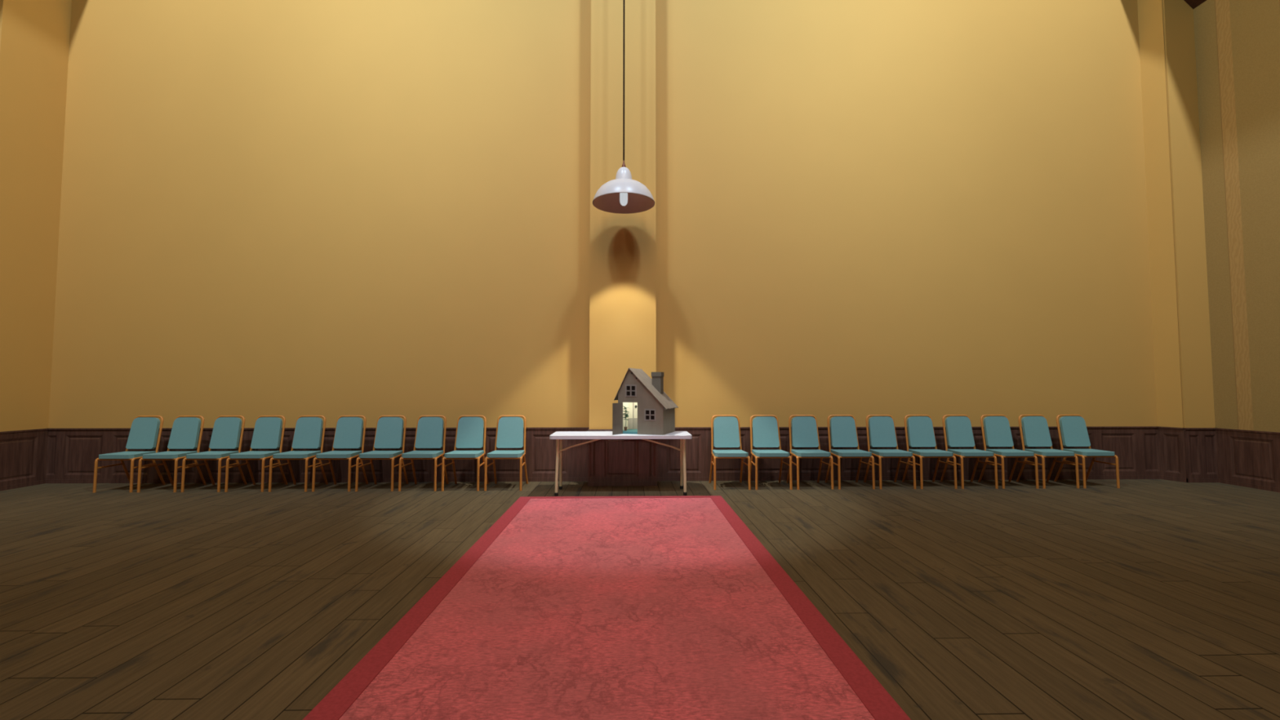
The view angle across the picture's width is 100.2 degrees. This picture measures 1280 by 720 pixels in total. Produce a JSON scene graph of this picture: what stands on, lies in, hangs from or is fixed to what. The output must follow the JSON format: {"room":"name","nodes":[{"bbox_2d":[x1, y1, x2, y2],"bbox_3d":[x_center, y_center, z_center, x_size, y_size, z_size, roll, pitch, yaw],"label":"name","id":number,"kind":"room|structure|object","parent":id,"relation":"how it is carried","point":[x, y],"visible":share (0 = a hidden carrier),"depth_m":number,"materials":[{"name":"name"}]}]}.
{"room":"community hall","nodes":[
{"label":"community hall","id":0,"kind":"room"},
{"bbox_2d":[48,0,1157,428],"bbox_3d":[-0.165,-4.854,8.128,17.820,13.200,0.300,0,-3,-1],"label":"wall","id":1,"kind":"structure","parent":0,"point":[291,209],"depth_m":7.84,"materials":[{"name":"yellow paint"}]},
{"bbox_2d":[0,428,48,491],"bbox_3d":[-8.277,1.319,7.079,0.028,0.765,0.825,0,-3,-1],"label":"trim","id":2,"kind":"structure","parent":1,"relation":"attached to","point":[23,453],"depth_m":7.18,"materials":[{"name":"brown wood"}]},
{"bbox_2d":[0,0,71,431],"bbox_3d":[-8.526,-4.891,7.380,0.470,13.200,0.825,0,-3,-1],"label":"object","id":3,"kind":"structure","parent":1,"relation":"attached to","point":[34,34],"depth_m":7.27,"materials":[{"name":"yellow paint"}]},
{"bbox_2d":[45,426,589,483],"bbox_3d":[-4.502,1.343,7.561,7.598,0.765,0.028,0,-3,-1],"label":"trim","id":4,"kind":"structure","parent":1,"relation":"attached to","point":[72,453],"depth_m":7.55,"materials":[{"name":"brown wood"}]},
{"bbox_2d":[589,0,656,429],"bbox_3d":[-0.241,-4.871,7.798,0.918,13.200,0.358,0,-3,-1],"label":"pillar","id":5,"kind":"structure","parent":1,"relation":"attached to","point":[623,285],"depth_m":7.47,"materials":[{"name":"yellow paint"}]},
{"bbox_2d":[657,426,1159,480],"bbox_3d":[3.908,1.352,7.748,7.390,0.765,0.028,0,-3,-1],"label":"trim","id":6,"kind":"structure","parent":1,"relation":"attached to","point":[1136,448],"depth_m":7.75,"materials":[{"name":"brown wood"}]},
{"bbox_2d":[1157,426,1186,482],"bbox_3d":[7.640,1.349,7.695,0.028,0.765,0.306,1,-3,-20],"label":"trim","id":7,"kind":"structure","parent":1,"relation":"attached to","point":[1171,443],"depth_m":7.69,"materials":[{"name":"brown wood"}]},
{"bbox_2d":[1137,0,1215,427],"bbox_3d":[7.877,-4.860,8.012,0.545,13.200,0.290,0,-3,-1],"label":"pillar","id":8,"kind":"structure","parent":1,"relation":"attached to","point":[1182,349],"depth_m":7.79,"materials":[{"name":"yellow paint"}]},
{"bbox_2d":[0,479,1279,719],"bbox_3d":[-0.009,1.491,0.792,17.820,0.200,14.330,0,-3,-1],"label":"floor","id":9,"kind":"structure","parent":0,"point":[1140,599],"depth_m":3.69,"materials":[{"name":"brown wood"}]},
{"bbox_2d":[93,415,165,493],"bbox_3d":[-6.731,1.230,7.102,0.486,0.958,0.535,0,-3,-1],"label":"banquet chair","id":10,"kind":"object","parent":9,"relation":"on","point":[144,432],"visible":0.94,"depth_m":7.22,"materials":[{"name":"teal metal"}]},
{"bbox_2d":[137,415,206,492],"bbox_3d":[-6.181,1.230,7.114,0.486,0.958,0.535,0,-3,-1],"label":"banquet chair","id":11,"kind":"object","parent":9,"relation":"on","point":[184,434],"visible":0.94,"depth_m":7.23,"materials":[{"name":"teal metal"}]},
{"bbox_2d":[181,415,247,492],"bbox_3d":[-5.631,1.231,7.127,0.486,0.958,0.535,0,-3,-1],"label":"banquet chair","id":12,"kind":"object","parent":9,"relation":"on","point":[226,431],"visible":0.95,"depth_m":7.25,"materials":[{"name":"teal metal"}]},
{"bbox_2d":[224,415,287,492],"bbox_3d":[-5.081,1.232,7.139,0.486,0.958,0.535,0,-3,-1],"label":"banquet chair","id":13,"kind":"object","parent":9,"relation":"on","point":[268,430],"visible":0.93,"depth_m":7.26,"materials":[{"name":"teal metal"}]},
{"bbox_2d":[268,415,328,492],"bbox_3d":[-4.531,1.232,7.151,0.486,0.958,0.535,0,-3,-1],"label":"banquet chair","id":14,"kind":"object","parent":9,"relation":"on","point":[308,429],"visible":0.94,"depth_m":7.27,"materials":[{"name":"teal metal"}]},
{"bbox_2d":[311,415,368,491],"bbox_3d":[-3.981,1.233,7.163,0.486,0.958,0.535,0,-3,-1],"label":"banquet chair","id":15,"kind":"object","parent":9,"relation":"on","point":[348,428],"visible":0.95,"depth_m":7.28,"materials":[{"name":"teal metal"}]},
{"bbox_2d":[355,415,408,491],"bbox_3d":[-3.431,1.233,7.176,0.486,0.958,0.535,0,-3,-1],"label":"banquet chair","id":16,"kind":"object","parent":9,"relation":"on","point":[389,431],"visible":0.98,"depth_m":7.30,"materials":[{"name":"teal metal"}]},
{"bbox_2d":[398,415,448,491],"bbox_3d":[-2.880,1.234,7.188,0.486,0.958,0.535,0,-3,-1],"label":"banquet chair","id":17,"kind":"object","parent":9,"relation":"on","point":[429,428],"visible":0.98,"depth_m":7.31,"materials":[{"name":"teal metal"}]},
{"bbox_2d":[441,415,488,491],"bbox_3d":[-2.330,1.235,7.200,0.486,0.958,0.535,0,-3,-1],"label":"banquet chair","id":18,"kind":"object","parent":9,"relation":"on","point":[469,428],"visible":0.98,"depth_m":7.32,"materials":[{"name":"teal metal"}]},
{"bbox_2d":[484,414,528,491],"bbox_3d":[-1.780,1.235,7.212,0.486,0.958,0.535,0,-3,-1],"label":"banquet chair","id":19,"kind":"object","parent":9,"relation":"on","point":[509,428],"visible":1,"depth_m":7.33,"materials":[{"name":"teal fabric"}]},
{"bbox_2d":[302,495,911,719],"bbox_3d":[-0.107,1.394,0.984,2.444,0.013,11.107,0,-3,-1],"label":"carpet runner","id":20,"kind":"object","parent":9,"relation":"on","point":[565,607],"visible":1,"depth_m":2.91,"materials":[{"name":"red carpet"}]},
{"bbox_2d":[549,431,692,496],"bbox_3d":[-0.243,1.325,6.944,1.776,0.740,0.656,0,-3,-1],"label":"folding table","id":21,"kind":"object","parent":9,"relation":"on","point":[682,436],"visible":0.98,"depth_m":6.72,"materials":[{"name":"white plastic"}]},
{"bbox_2d":[612,368,678,435],"bbox_3d":[0.066,0.533,7.021,0.706,0.849,0.770,-1,-3,19],"label":"house","id":22,"kind":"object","parent":21,"relation":"on","point":[651,411],"visible":1,"depth_m":6.88,"materials":[{"name":"wood"}]},
{"bbox_2d":[622,405,629,431],"bbox_3d":[-0.188,0.766,7.021,0.110,0.324,0.107,-2,-3,34],"label":"potted plant","id":23,"kind":"object","parent":22,"relation":"on","point":[624,407],"visible":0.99,"depth_m":7.01,"materials":[{"name":"green plant"}]},
{"bbox_2d":[587,429,657,485],"bbox_3d":[-0.237,1.329,7.298,0.946,0.765,0.028,0,-3,-1],"label":"trim","id":24,"kind":"structure","parent":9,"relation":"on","point":[611,462],"depth_m":7.30,"materials":[{"name":"brown wood"}]},
{"bbox_2d":[708,414,751,489],"bbox_3d":[1.202,1.238,7.279,0.486,0.958,0.535,0,-3,-1],"label":"banquet chair","id":25,"kind":"object","parent":9,"relation":"on","point":[725,428],"visible":1,"depth_m":7.40,"materials":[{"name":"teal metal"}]},
{"bbox_2d":[747,414,792,489],"bbox_3d":[1.750,1.239,7.291,0.486,0.958,0.535,0,-3,-1],"label":"banquet chair","id":26,"kind":"object","parent":9,"relation":"on","point":[766,431],"visible":1,"depth_m":7.41,"materials":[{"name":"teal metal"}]},
{"bbox_2d":[786,414,833,489],"bbox_3d":[2.297,1.240,7.303,0.486,0.958,0.535,0,-3,-1],"label":"banquet chair","id":27,"kind":"object","parent":9,"relation":"on","point":[805,433],"visible":0.98,"depth_m":7.43,"materials":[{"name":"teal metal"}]},
{"bbox_2d":[825,414,875,489],"bbox_3d":[2.845,1.240,7.315,0.486,0.958,0.535,0,-3,-1],"label":"banquet chair","id":28,"kind":"object","parent":9,"relation":"on","point":[842,430],"visible":0.95,"depth_m":7.44,"materials":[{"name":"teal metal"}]},
{"bbox_2d":[863,414,915,488],"bbox_3d":[3.392,1.241,7.327,0.486,0.958,0.535,0,-3,-1],"label":"banquet chair","id":29,"kind":"object","parent":9,"relation":"on","point":[882,428],"visible":0.96,"depth_m":7.45,"materials":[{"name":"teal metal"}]},
{"bbox_2d":[902,414,957,488],"bbox_3d":[3.939,1.242,7.340,0.486,0.958,0.535,0,-3,-1],"label":"banquet chair","id":30,"kind":"object","parent":9,"relation":"on","point":[921,433],"visible":0.96,"depth_m":7.46,"materials":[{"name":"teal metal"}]},
{"bbox_2d":[940,414,998,488],"bbox_3d":[4.487,1.242,7.352,0.486,0.958,0.535,0,-3,-1],"label":"banquet chair","id":31,"kind":"object","parent":9,"relation":"on","point":[959,433],"visible":0.91,"depth_m":7.47,"materials":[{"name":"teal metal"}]},
{"bbox_2d":[977,414,1039,488],"bbox_3d":[5.034,1.243,7.364,0.486,0.958,0.535,0,-3,-1],"label":"banquet chair","id":32,"kind":"object","parent":9,"relation":"on","point":[997,433],"visible":0.95,"depth_m":7.48,"materials":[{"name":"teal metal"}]},
{"bbox_2d":[1016,414,1079,488],"bbox_3d":[5.582,1.243,7.376,0.486,0.958,0.535,0,-3,-1],"label":"banquet chair","id":33,"kind":"object","parent":9,"relation":"on","point":[1036,433],"visible":0.95,"depth_m":7.49,"materials":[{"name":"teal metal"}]},
{"bbox_2d":[1053,414,1119,488],"bbox_3d":[6.129,1.244,7.388,0.486,0.958,0.535,0,-3,-1],"label":"banquet chair","id":34,"kind":"object","parent":9,"relation":"on","point":[1073,429],"visible":0.94,"depth_m":7.51,"materials":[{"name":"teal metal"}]},
{"bbox_2d":[1193,0,1279,432],"bbox_3d":[8.449,-5.192,1.311,0.300,13.200,13.730,0,-3,-1],"label":"wall","id":35,"kind":"structure","parent":0,"point":[1237,42],"depth_m":7.25,"materials":[{"name":"paint"}]},
{"bbox_2d":[1183,0,1206,8],"bbox_3d":[7.797,-6.348,1.208,1.010,1.700,13.438,0,-3,-1],"label":"trim","id":36,"kind":"structure","parent":35,"relation":"attached to","point":[1193,4],"depth_m":7.83,"materials":[{"name":"brown wood"}]},
{"bbox_2d":[1184,427,1217,482],"bbox_3d":[7.927,1.342,7.547,0.452,0.765,0.028,0,-3,-1],"label":"trim","id":37,"kind":"structure","parent":35,"relation":"attached to","point":[1201,455],"depth_m":7.55,"materials":[{"name":"brown wood"}]},
{"bbox_2d":[1215,427,1279,492],"bbox_3d":[8.288,1.011,0.856,0.028,0.765,13.440,0,-3,-1],"label":"trim","id":38,"kind":"structure","parent":35,"relation":"attached to","point":[1251,459],"depth_m":7.15,"materials":[{"name":"brown wood"}]},
{"bbox_3d":[-0.009,-11.893,1.454,17.820,0.200,14.330,0,-3,-1],"label":"ceiling","id":39,"kind":"structure","parent":0,"visible":0},
{"bbox_2d":[592,0,654,213],"bbox_3d":[-0.211,-6.750,7.189,0.812,9.506,0.812,0,-3,-1],"label":"pendant lamp","id":40,"kind":"object","parent":39,"relation":"hanging from","point":[623,194],"visible":1,"depth_m":7.02,"materials":[{"name":"white metal"}]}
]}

